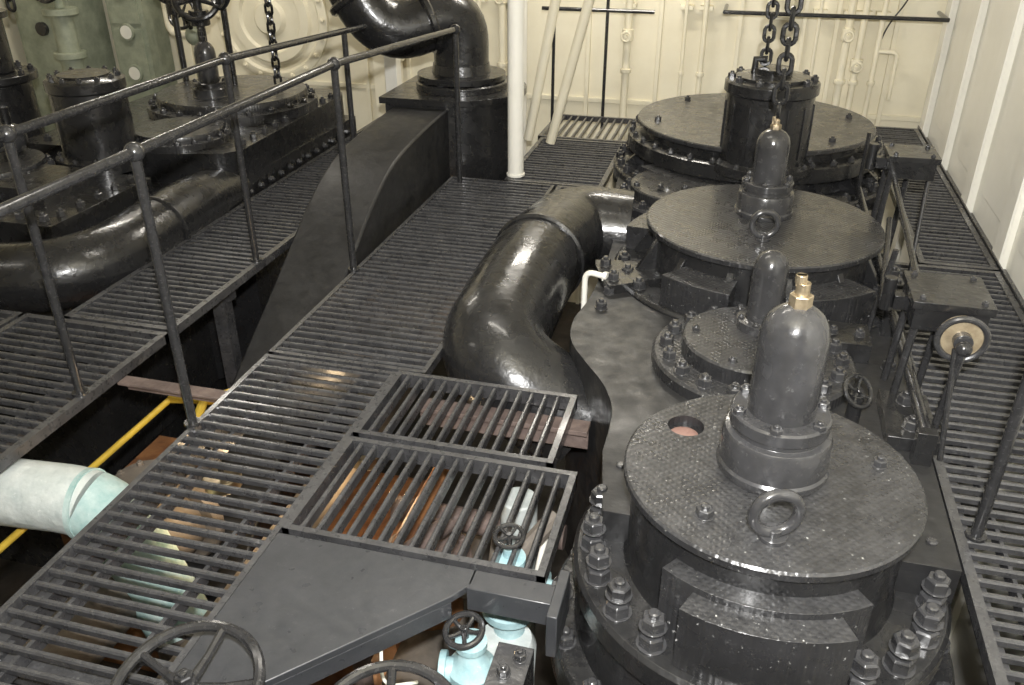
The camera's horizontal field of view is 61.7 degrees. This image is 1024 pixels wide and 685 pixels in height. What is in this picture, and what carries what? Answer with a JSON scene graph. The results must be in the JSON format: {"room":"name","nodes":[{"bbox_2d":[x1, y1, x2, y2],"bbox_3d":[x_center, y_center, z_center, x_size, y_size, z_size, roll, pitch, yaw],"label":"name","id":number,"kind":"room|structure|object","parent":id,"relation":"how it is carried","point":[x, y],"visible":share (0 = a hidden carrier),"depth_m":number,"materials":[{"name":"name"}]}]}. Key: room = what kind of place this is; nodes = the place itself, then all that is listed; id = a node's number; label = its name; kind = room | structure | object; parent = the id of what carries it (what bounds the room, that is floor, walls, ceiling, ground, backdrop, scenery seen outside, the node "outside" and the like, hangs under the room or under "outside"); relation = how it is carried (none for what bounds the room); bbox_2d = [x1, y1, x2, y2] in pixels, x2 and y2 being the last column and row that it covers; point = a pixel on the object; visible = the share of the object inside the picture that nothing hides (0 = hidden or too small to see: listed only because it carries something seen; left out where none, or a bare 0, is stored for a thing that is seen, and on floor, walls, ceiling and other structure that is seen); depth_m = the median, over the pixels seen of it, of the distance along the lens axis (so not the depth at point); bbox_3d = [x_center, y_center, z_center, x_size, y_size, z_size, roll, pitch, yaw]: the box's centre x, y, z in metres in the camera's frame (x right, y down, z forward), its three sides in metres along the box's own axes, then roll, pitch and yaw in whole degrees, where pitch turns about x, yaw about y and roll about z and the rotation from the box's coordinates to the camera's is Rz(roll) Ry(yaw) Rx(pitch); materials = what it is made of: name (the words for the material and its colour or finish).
{"room":"ship interior","nodes":[
{"label":"ship interior","id":0,"kind":"room"},
{"bbox_2d":[0,0,27,64],"bbox_3d":[-5.919,-0.754,4.173,0.100,4.800,9.950,7,30,13],"label":"wall","id":1,"kind":"structure","parent":0,"point":[10,24],"depth_m":8.07,"materials":[{"name":"beige metal"}]},
{"bbox_2d":[0,302,580,684],"bbox_3d":[-1.946,1.811,4.386,8.120,0.100,9.950,7,30,13],"label":"floor","id":2,"kind":"structure","parent":0,"point":[13,575],"depth_m":5.71,"materials":[{"name":"black metal"}]},
{"bbox_2d":[0,8,45,137],"bbox_3d":[-3.534,-0.937,6.334,0.540,2.840,0.540,7,30,13],"label":"pump","id":3,"kind":"object","parent":2,"relation":"on","point":[17,92],"visible":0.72,"depth_m":5.80,"materials":[{"name":"black metal"}]},
{"bbox_2d":[37,0,87,70],"bbox_3d":[-3.779,-1.786,7.712,0.400,2.999,0.400,7,30,13],"label":"pipe","id":4,"kind":"object","parent":2,"relation":"on","point":[70,53],"visible":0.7,"depth_m":7.20,"materials":[{"name":"metal"}]},
{"bbox_2d":[11,0,116,131],"bbox_3d":[-4.193,-2.228,8.361,0.600,3.150,0.520,7,30,13],"label":"machine part","id":5,"kind":"object","parent":2,"relation":"on","point":[35,29],"visible":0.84,"depth_m":7.91,"materials":[{"name":"green paint"}]},
{"bbox_2d":[0,458,207,660],"bbox_3d":[-1.945,1.195,3.452,1.597,1.780,0.264,4,29,8],"label":"insulated pipe","id":6,"kind":"object","parent":2,"relation":"on","point":[63,498],"visible":0.43,"depth_m":2.95,"materials":[{"name":"fabric"}]},
{"bbox_2d":[0,388,228,553],"bbox_3d":[-1.729,0.964,2.533,0.468,0.105,3.512,7,30,13],"label":"pipe","id":7,"kind":"object","parent":6,"relation":"attached to","point":[201,406],"visible":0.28,"depth_m":3.64,"materials":[{"name":"metal"}]},
{"bbox_2d":[7,330,440,678],"bbox_3d":[-1.349,0.987,2.956,0.870,0.502,4.600,7,30,13],"label":"pipe","id":8,"kind":"object","parent":6,"relation":"attached to","point":[128,474],"visible":0.23,"depth_m":3.08,"materials":[{"name":"metal"}]},
{"bbox_2d":[0,290,241,453],"bbox_3d":[-1.782,0.592,4.580,0.650,1.850,8.100,7,30,13],"label":"support frame","id":9,"kind":"object","parent":2,"relation":"on","point":[224,317],"visible":0.05,"depth_m":4.38,"materials":[{"name":"paint"}]},
{"bbox_2d":[0,313,169,472],"bbox_3d":[-2.308,0.799,2.244,0.730,0.071,3.680,7,30,13],"label":"walkway grating","id":10,"kind":"object","parent":9,"relation":"on","point":[126,337],"visible":0.95,"depth_m":3.47,"materials":[{"name":"paint"}]},
{"bbox_2d":[0,309,23,327],"bbox_3d":[-3.443,0.654,2.507,1.580,0.071,3.680,7,30,13],"label":"walkway grating","id":11,"kind":"object","parent":10,"relation":"attached to","point":[6,316],"visible":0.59,"depth_m":3.85,"materials":[{"name":"paint"}]},
{"bbox_2d":[117,376,225,402],"bbox_3d":[-1.337,0.203,3.406,0.480,0.062,0.060,7,30,13],"label":"beam","id":12,"kind":"structure","parent":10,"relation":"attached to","point":[133,383],"depth_m":3.40,"materials":[{"name":"metal"}]},
{"bbox_2d":[0,24,366,397],"bbox_3d":[-1.655,-0.238,2.995,0.062,1.031,5.851,7,30,13],"label":"handrail","id":13,"kind":"object","parent":10,"relation":"on","point":[8,134],"visible":0.98,"depth_m":3.26,"materials":[{"name":"metal"}]},
{"bbox_2d":[64,116,380,332],"bbox_3d":[-1.183,-1.081,5.664,0.550,0.071,4.400,7,30,13],"label":"walkway grating","id":14,"kind":"object","parent":9,"relation":"on","point":[215,261],"visible":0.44,"depth_m":4.39,"materials":[{"name":"paint"}]},
{"bbox_2d":[105,0,177,101],"bbox_3d":[-3.434,-2.192,8.243,0.370,3.200,0.364,7,30,13],"label":"tank","id":15,"kind":"object","parent":2,"relation":"on","point":[140,34],"visible":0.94,"depth_m":7.82,"materials":[{"name":"green metal"}]},
{"bbox_2d":[161,2,175,37],"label":"pipe","id":16,"kind":"object","parent":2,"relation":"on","point":[168,21],"depth_m":7.41,"materials":[{"name":"beige metal"}]},
{"bbox_2d":[0,0,356,566],"bbox_3d":[-2.419,-0.758,5.742,1.766,3.097,3.200,7,30,13],"label":"engine","id":17,"kind":"object","parent":2,"relation":"on","point":[282,132],"visible":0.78,"depth_m":5.11,"materials":[{"name":"black metal"}]},
{"bbox_2d":[0,168,253,313],"bbox_3d":[-2.659,-0.614,4.793,1.858,0.502,1.717,7,30,13],"label":"exhaust pipe","id":18,"kind":"object","parent":17,"relation":"attached to","point":[83,264],"visible":0.78,"depth_m":4.19,"materials":[{"name":"black metal"}]},
{"bbox_2d":[109,620,265,684],"bbox_3d":[-0.744,1.648,2.429,0.357,2.071,0.355,7,30,13],"label":"handwheel","id":19,"kind":"object","parent":2,"relation":"on","point":[184,676],"visible":1,"depth_m":2.01,"materials":[{"name":"metal"}]},
{"bbox_2d":[182,3,192,13],"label":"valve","id":20,"kind":"object","parent":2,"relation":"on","point":[191,4],"depth_m":7.21,"materials":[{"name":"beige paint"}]},
{"bbox_2d":[178,15,198,64],"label":"valve","id":21,"kind":"object","parent":2,"relation":"on","point":[190,34],"depth_m":7.37,"materials":[{"name":"beige paint"}]},
{"bbox_2d":[0,365,383,684],"bbox_3d":[-1.196,1.772,2.433,0.595,1.850,3.660,7,30,13],"label":"support frame","id":22,"kind":"object","parent":2,"relation":"on","point":[5,657],"visible":0.21,"depth_m":2.49,"materials":[{"name":"paint"}]},
{"bbox_2d":[0,354,396,684],"bbox_3d":[-1.198,0.955,1.960,0.580,0.071,3.620,7,30,13],"label":"walkway grating","id":23,"kind":"object","parent":22,"relation":"on","point":[25,655],"visible":0.89,"depth_m":2.66,"materials":[{"name":"paint"}]},
{"bbox_2d":[0,24,461,427],"bbox_3d":[-1.139,-0.162,2.857,0.120,1.031,5.811,8,30,14],"label":"handrail","id":24,"kind":"object","parent":23,"relation":"on","point":[134,152],"visible":1,"depth_m":2.95,"materials":[{"name":"metal"}]},
{"bbox_2d":[165,533,569,684],"bbox_3d":[-0.356,0.823,2.230,0.885,0.150,0.730,7,30,13],"label":"plate","id":25,"kind":"object","parent":23,"relation":"attached to","point":[314,609],"visible":1,"depth_m":2.33,"materials":[{"name":"paint"}]},
{"bbox_2d":[282,436,577,583],"bbox_3d":[-0.239,0.517,2.714,0.810,0.059,0.495,7,30,13],"label":"hatch grating","id":26,"kind":"object","parent":23,"relation":"attached to","point":[300,522],"visible":0.89,"depth_m":2.70,"materials":[{"name":"paint"}]},
{"bbox_2d":[353,370,577,467],"bbox_3d":[-0.157,0.282,3.141,0.720,0.059,0.440,7,30,13],"label":"hatch grating","id":27,"kind":"object","parent":23,"relation":"attached to","point":[369,426],"visible":0.87,"depth_m":3.14,"materials":[{"name":"paint"}]},
{"bbox_2d":[420,398,590,448],"bbox_3d":[-0.036,0.319,3.302,0.670,0.100,0.080,7,30,13],"label":"beam","id":28,"kind":"structure","parent":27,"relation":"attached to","point":[578,434],"depth_m":3.27,"materials":[{"name":"metal"}]},
{"bbox_2d":[202,439,241,495],"bbox_3d":[-1.082,0.444,3.167,0.140,0.210,0.140,7,30,13],"label":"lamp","id":29,"kind":"object","parent":22,"relation":"attached to","point":[229,483],"visible":0.24,"depth_m":3.16,"materials":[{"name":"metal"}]},
{"bbox_2d":[269,176,554,374],"bbox_3d":[-0.370,-0.452,4.520,0.690,0.071,2.410,7,30,13],"label":"walkway grating","id":30,"kind":"object","parent":22,"relation":"on","point":[414,278],"visible":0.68,"depth_m":4.15,"materials":[{"name":"paint"}]},
{"bbox_2d":[504,137,621,188],"bbox_3d":[0.391,-1.227,5.929,0.640,0.071,1.050,7,30,13],"label":"walkway grating","id":31,"kind":"object","parent":30,"relation":"attached to","point":[567,162],"visible":0.71,"depth_m":5.88,"materials":[{"name":"paint"}]},
{"bbox_2d":[507,0,524,177],"bbox_3d":[0.024,-2.277,4.973,0.120,2.700,0.120,7,30,13],"label":"stanchion","id":32,"kind":"object","parent":31,"relation":"on","point":[515,8],"visible":1,"depth_m":5.30,"materials":[{"name":"white paint"}]},
{"bbox_2d":[524,0,594,144],"bbox_3d":[0.443,-2.338,5.810,0.748,2.017,0.118,7,30,13],"label":"diagonal bracing","id":33,"kind":"object","parent":31,"relation":"on","point":[586,10],"visible":0.94,"depth_m":6.04,"materials":[{"name":"beige paint"}]},
{"bbox_2d":[538,114,633,143],"bbox_3d":[0.622,-1.661,6.689,0.700,0.041,0.700,7,30,13],"label":"walkway grating","id":34,"kind":"object","parent":31,"relation":"attached to","point":[568,117],"visible":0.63,"depth_m":6.71,"materials":[{"name":"paint"}]},
{"bbox_2d":[60,435,425,684],"bbox_3d":[-1.507,1.571,3.737,1.600,0.946,2.500,7,30,13],"label":"machinery","id":35,"kind":"object","parent":2,"relation":"on","point":[160,444],"depth_m":4.33,"materials":[{"name":"orange metal"}]},
{"bbox_2d":[186,106,449,601],"bbox_3d":[-0.971,-0.016,4.799,0.370,1.895,3.050,7,30,13],"label":"duct","id":36,"kind":"object","parent":35,"relation":"attached to","point":[397,162],"visible":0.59,"depth_m":4.59,"materials":[{"name":"black metal"}]},
{"bbox_2d":[379,75,526,180],"bbox_3d":[-0.332,-1.339,6.116,0.870,1.153,0.920,7,30,13],"label":"pedestal","id":37,"kind":"object","parent":36,"relation":"attached to","point":[483,109],"visible":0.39,"depth_m":5.65,"materials":[{"name":"black metal"}]},
{"bbox_2d":[329,0,505,86],"bbox_3d":[-0.668,-2.704,5.242,1.275,2.204,0.599,-8,30,-14],"label":"pipe","id":38,"kind":"object","parent":37,"relation":"on","point":[388,22],"visible":0.9,"depth_m":5.48,"materials":[{"name":"black metal"}]},
{"bbox_2d":[179,4,385,117],"bbox_3d":[-2.014,-2.651,7.624,2.000,4.600,0.260,7,30,13],"label":"frame","id":39,"kind":"object","parent":2,"relation":"on","point":[378,61],"visible":0.03,"depth_m":7.51,"materials":[{"name":"beige paint"}]},
{"bbox_2d":[334,660,450,684],"bbox_3d":[-0.284,1.708,2.393,0.357,2.001,0.355,7,30,13],"label":"handwheel","id":40,"kind":"object","parent":2,"relation":"on","point":[391,667],"visible":1,"depth_m":2.05,"materials":[{"name":"metal"}]},
{"bbox_2d":[379,611,493,684],"bbox_3d":[-0.189,1.544,2.764,0.349,1.831,0.159,-2,29,-4],"label":"valve","id":41,"kind":"object","parent":2,"relation":"on","point":[470,664],"visible":0.77,"depth_m":2.38,"materials":[{"name":"paint"}]},
{"bbox_2d":[484,642,533,684],"bbox_3d":[-0.016,1.047,2.318,0.156,0.431,0.283,13,31,23],"label":"bracket","id":42,"kind":"object","parent":41,"relation":"attached to","point":[511,664],"visible":1,"depth_m":2.28,"materials":[{"name":"grey metal"}]},
{"bbox_2d":[352,467,566,684],"bbox_3d":[-0.191,1.290,3.334,0.755,1.827,1.150,7,30,13],"label":"machinery","id":43,"kind":"object","parent":2,"relation":"on","point":[457,605],"visible":0.16,"depth_m":3.25,"materials":[{"name":"orange metal"}]},
{"bbox_2d":[381,532,491,684],"bbox_3d":[-0.455,1.455,2.855,0.240,0.240,2.450,7,30,13],"label":"pipe","id":44,"kind":"object","parent":43,"relation":"on","point":[424,647],"visible":0.14,"depth_m":3.21,"materials":[{"name":"metal"}]},
{"bbox_2d":[493,522,525,567],"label":"valve","id":45,"kind":"object","parent":2,"relation":"on","point":[507,548],"depth_m":2.52,"materials":[{"name":"paint"}]},
{"bbox_2d":[482,612,536,673],"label":"valve","id":46,"kind":"object","parent":2,"relation":"on","point":[508,630],"depth_m":2.64,"materials":[{"name":"paint"}]},
{"bbox_2d":[524,0,527,155],"bbox_3d":[0.071,-2.246,6.888,0.100,4.600,0.100,7,30,13],"label":"stanchion","id":47,"kind":"object","parent":2,"relation":"on","point":[526,1],"visible":0.16,"depth_m":6.89,"materials":[{"name":"white paint"}]},
{"bbox_2d":[550,56,961,684],"bbox_3d":[1.088,0.163,4.385,1.700,2.790,4.965,7,30,13],"label":"engine","id":48,"kind":"object","parent":2,"relation":"on","point":[727,521],"visible":0.94,"depth_m":2.54,"materials":[{"name":"black metal"}]},
{"bbox_2d":[442,186,633,462],"bbox_3d":[0.208,-0.195,4.140,0.738,0.774,1.864,7,30,13],"label":"exhaust pipe","id":49,"kind":"object","parent":48,"relation":"attached to","point":[500,328],"visible":0.89,"depth_m":3.63,"materials":[{"name":"black metal"}]},
{"bbox_2d":[553,185,571,191],"bbox_3d":[0.429,-0.843,5.232,0.400,0.071,0.430,7,30,13],"label":"walkway grating","id":50,"kind":"object","parent":48,"relation":"attached to","point":[558,187],"visible":0.06,"depth_m":5.41,"materials":[{"name":"paint"}]},
{"bbox_2d":[581,270,608,308],"bbox_3d":[0.379,-0.224,3.985,0.130,0.253,0.047,16,33,27],"label":"drain pipe","id":51,"kind":"object","parent":48,"relation":"attached to","point":[604,275],"visible":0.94,"depth_m":3.97,"materials":[{"name":"white metal"}]},
{"bbox_2d":[843,373,872,423],"bbox_3d":[1.163,0.207,2.903,0.108,0.200,0.108,7,30,13],"label":"valve","id":52,"kind":"object","parent":48,"relation":"attached to","point":[855,399],"visible":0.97,"depth_m":2.88,"materials":[{"name":"black metal"}]},
{"bbox_2d":[854,132,929,332],"bbox_3d":[1.771,-0.484,3.953,0.257,0.546,1.961,9,30,15],"label":"reversing linkage","id":53,"kind":"object","parent":48,"relation":"attached to","point":[887,265],"visible":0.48,"depth_m":3.60,"materials":[{"name":"metal"}]},
{"bbox_2d":[865,142,941,252],"bbox_3d":[1.828,-0.642,4.147,0.304,0.630,0.224,7,30,13],"label":"box","id":54,"kind":"object","parent":48,"relation":"attached to","point":[910,162],"visible":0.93,"depth_m":4.01,"materials":[{"name":"black metal"}]},
{"bbox_2d":[878,270,997,460],"bbox_3d":[1.419,0.071,2.953,0.334,0.531,0.461,7,30,13],"label":"mechanism","id":55,"kind":"object","parent":48,"relation":"attached to","point":[957,310],"visible":0.95,"depth_m":2.86,"materials":[{"name":"black metal"}]},
{"bbox_2d":[906,330,1023,684],"bbox_3d":[1.849,1.054,3.740,0.570,1.850,8.100,7,30,13],"label":"support frame","id":56,"kind":"object","parent":2,"relation":"on","point":[996,633],"visible":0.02,"depth_m":2.73,"materials":[{"name":"paint"}]},
{"bbox_2d":[875,126,998,270],"bbox_3d":[2.611,-1.002,5.520,0.370,0.071,2.780,7,30,13],"label":"walkway grating","id":57,"kind":"object","parent":56,"relation":"on","point":[948,237],"visible":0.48,"depth_m":4.88,"materials":[{"name":"paint"}]},
{"bbox_2d":[894,262,1023,684],"bbox_3d":[1.477,0.877,2.103,0.570,0.071,5.300,7,30,13],"label":"walkway grating","id":58,"kind":"object","parent":56,"relation":"on","point":[1006,329],"visible":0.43,"depth_m":2.91,"materials":[{"name":"paint"}]},
{"bbox_2d":[965,373,1023,542],"bbox_3d":[1.015,0.815,1.081,0.062,1.031,2.991,7,30,13],"label":"handrail","id":59,"kind":"object","parent":58,"relation":"on","point":[976,533],"visible":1,"depth_m":2.43,"materials":[{"name":"metal"}]},
{"bbox_2d":[102,0,947,302],"bbox_3d":[-0.662,-2.589,7.511,8.320,4.800,0.100,7,30,13],"label":"wall","id":60,"kind":"structure","parent":0,"point":[917,41],"depth_m":6.97,"materials":[{"name":"beige metal"}]},
{"bbox_2d":[215,0,328,77],"bbox_3d":[-2.167,-2.905,7.671,1.100,1.100,0.100,7,30,13],"label":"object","id":61,"kind":"structure","parent":60,"relation":"in","point":[293,19],"depth_m":7.71,"materials":[{"name":"beige paint"}]},
{"bbox_2d":[118,0,920,303],"bbox_3d":[-0.679,-2.557,7.454,8.120,4.600,0.035,7,30,13],"label":"pipes","id":62,"kind":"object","parent":60,"relation":"attached to","point":[368,86],"depth_m":6.87,"materials":[{"name":"white metal"}]},
{"bbox_2d":[400,0,898,140],"bbox_3d":[0.935,-3.005,6.618,4.126,2.990,0.204,7,30,13],"label":"pipes","id":63,"kind":"object","parent":60,"relation":"attached to","point":[847,36],"visible":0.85,"depth_m":6.67,"materials":[{"name":"white metal"}]},
{"bbox_2d":[542,0,949,127],"bbox_3d":[1.707,-2.468,6.565,2.954,1.700,0.384,7,30,13],"label":"handrail","id":64,"kind":"object","parent":60,"relation":"attached to","point":[944,18],"visible":0.82,"depth_m":6.53,"materials":[{"name":"metal"}]},
{"bbox_2d":[773,0,797,19],"bbox_3d":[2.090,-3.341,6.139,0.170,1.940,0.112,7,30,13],"label":"junction box","id":65,"kind":"object","parent":60,"relation":"attached to","point":[781,2],"visible":0.24,"depth_m":6.52,"materials":[{"name":"beige paint"}]},
{"bbox_2d":[882,0,907,38],"bbox_3d":[2.874,-2.483,6.380,0.201,0.607,0.020,7,30,13],"label":"cable","id":66,"kind":"object","parent":60,"relation":"attached to","point":[897,13],"visible":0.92,"depth_m":6.40,"materials":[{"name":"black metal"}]},
{"bbox_2d":[898,0,1023,684],"bbox_3d":[2.028,0.258,2.333,0.100,4.800,9.950,7,30,13],"label":"wall","id":67,"kind":"structure","parent":0,"point":[964,652],"depth_m":4.43,"materials":[{"name":"white paint"}]},
{"bbox_2d":[889,0,1023,684],"bbox_3d":[2.373,-0.520,3.749,0.058,4.600,7.650,7,30,13],"label":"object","id":68,"kind":"structure","parent":67,"relation":"attached to","point":[1003,190],"depth_m":5.03,"materials":[{"name":"white paint"}]},
{"bbox_2d":[917,125,1023,312],"bbox_3d":[2.152,0.244,3.233,0.065,0.078,8.150,7,30,13],"label":"baseboard","id":69,"kind":"structure","parent":67,"relation":"attached to","point":[1006,276],"depth_m":4.70,"materials":[{"name":"paint"}]},
{"bbox_3d":[-1.946,-2.307,2.121,8.120,0.100,9.950,7,30,13],"label":"ceiling","id":70,"kind":"structure","parent":0,"visible":0},
{"bbox_2d":[0,0,16,60],"bbox_3d":[-3.294,-2.758,5.142,0.071,2.026,0.498,-3,29,-5],"label":"chain","id":71,"kind":"object","parent":70,"relation":"hanging from","point":[14,9],"visible":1,"depth_m":5.67,"materials":[{"name":"black metal"}]},
{"bbox_2d":[264,0,281,84],"bbox_3d":[-1.663,-2.827,5.557,0.054,2.300,0.054,-16,32,-26],"label":"chain","id":72,"kind":"object","parent":70,"relation":"hanging from","point":[268,3],"visible":0.88,"depth_m":5.93,"materials":[{"name":"black metal"}]},
{"bbox_2d":[760,0,779,65],"bbox_3d":[1.361,-2.306,4.164,0.056,1.871,0.056,-18,34,-29],"label":"chain","id":73,"kind":"object","parent":70,"relation":"hanging from","point":[771,17],"visible":1,"depth_m":4.52,"materials":[{"name":"black metal"}]},
{"bbox_2d":[771,0,803,118],"bbox_3d":[1.184,-1.840,3.365,0.061,1.921,0.060,-16,33,-27],"label":"chain","id":74,"kind":"object","parent":70,"relation":"hanging from","point":[793,11],"visible":1,"depth_m":3.69,"materials":[{"name":"black metal"}]}
]}

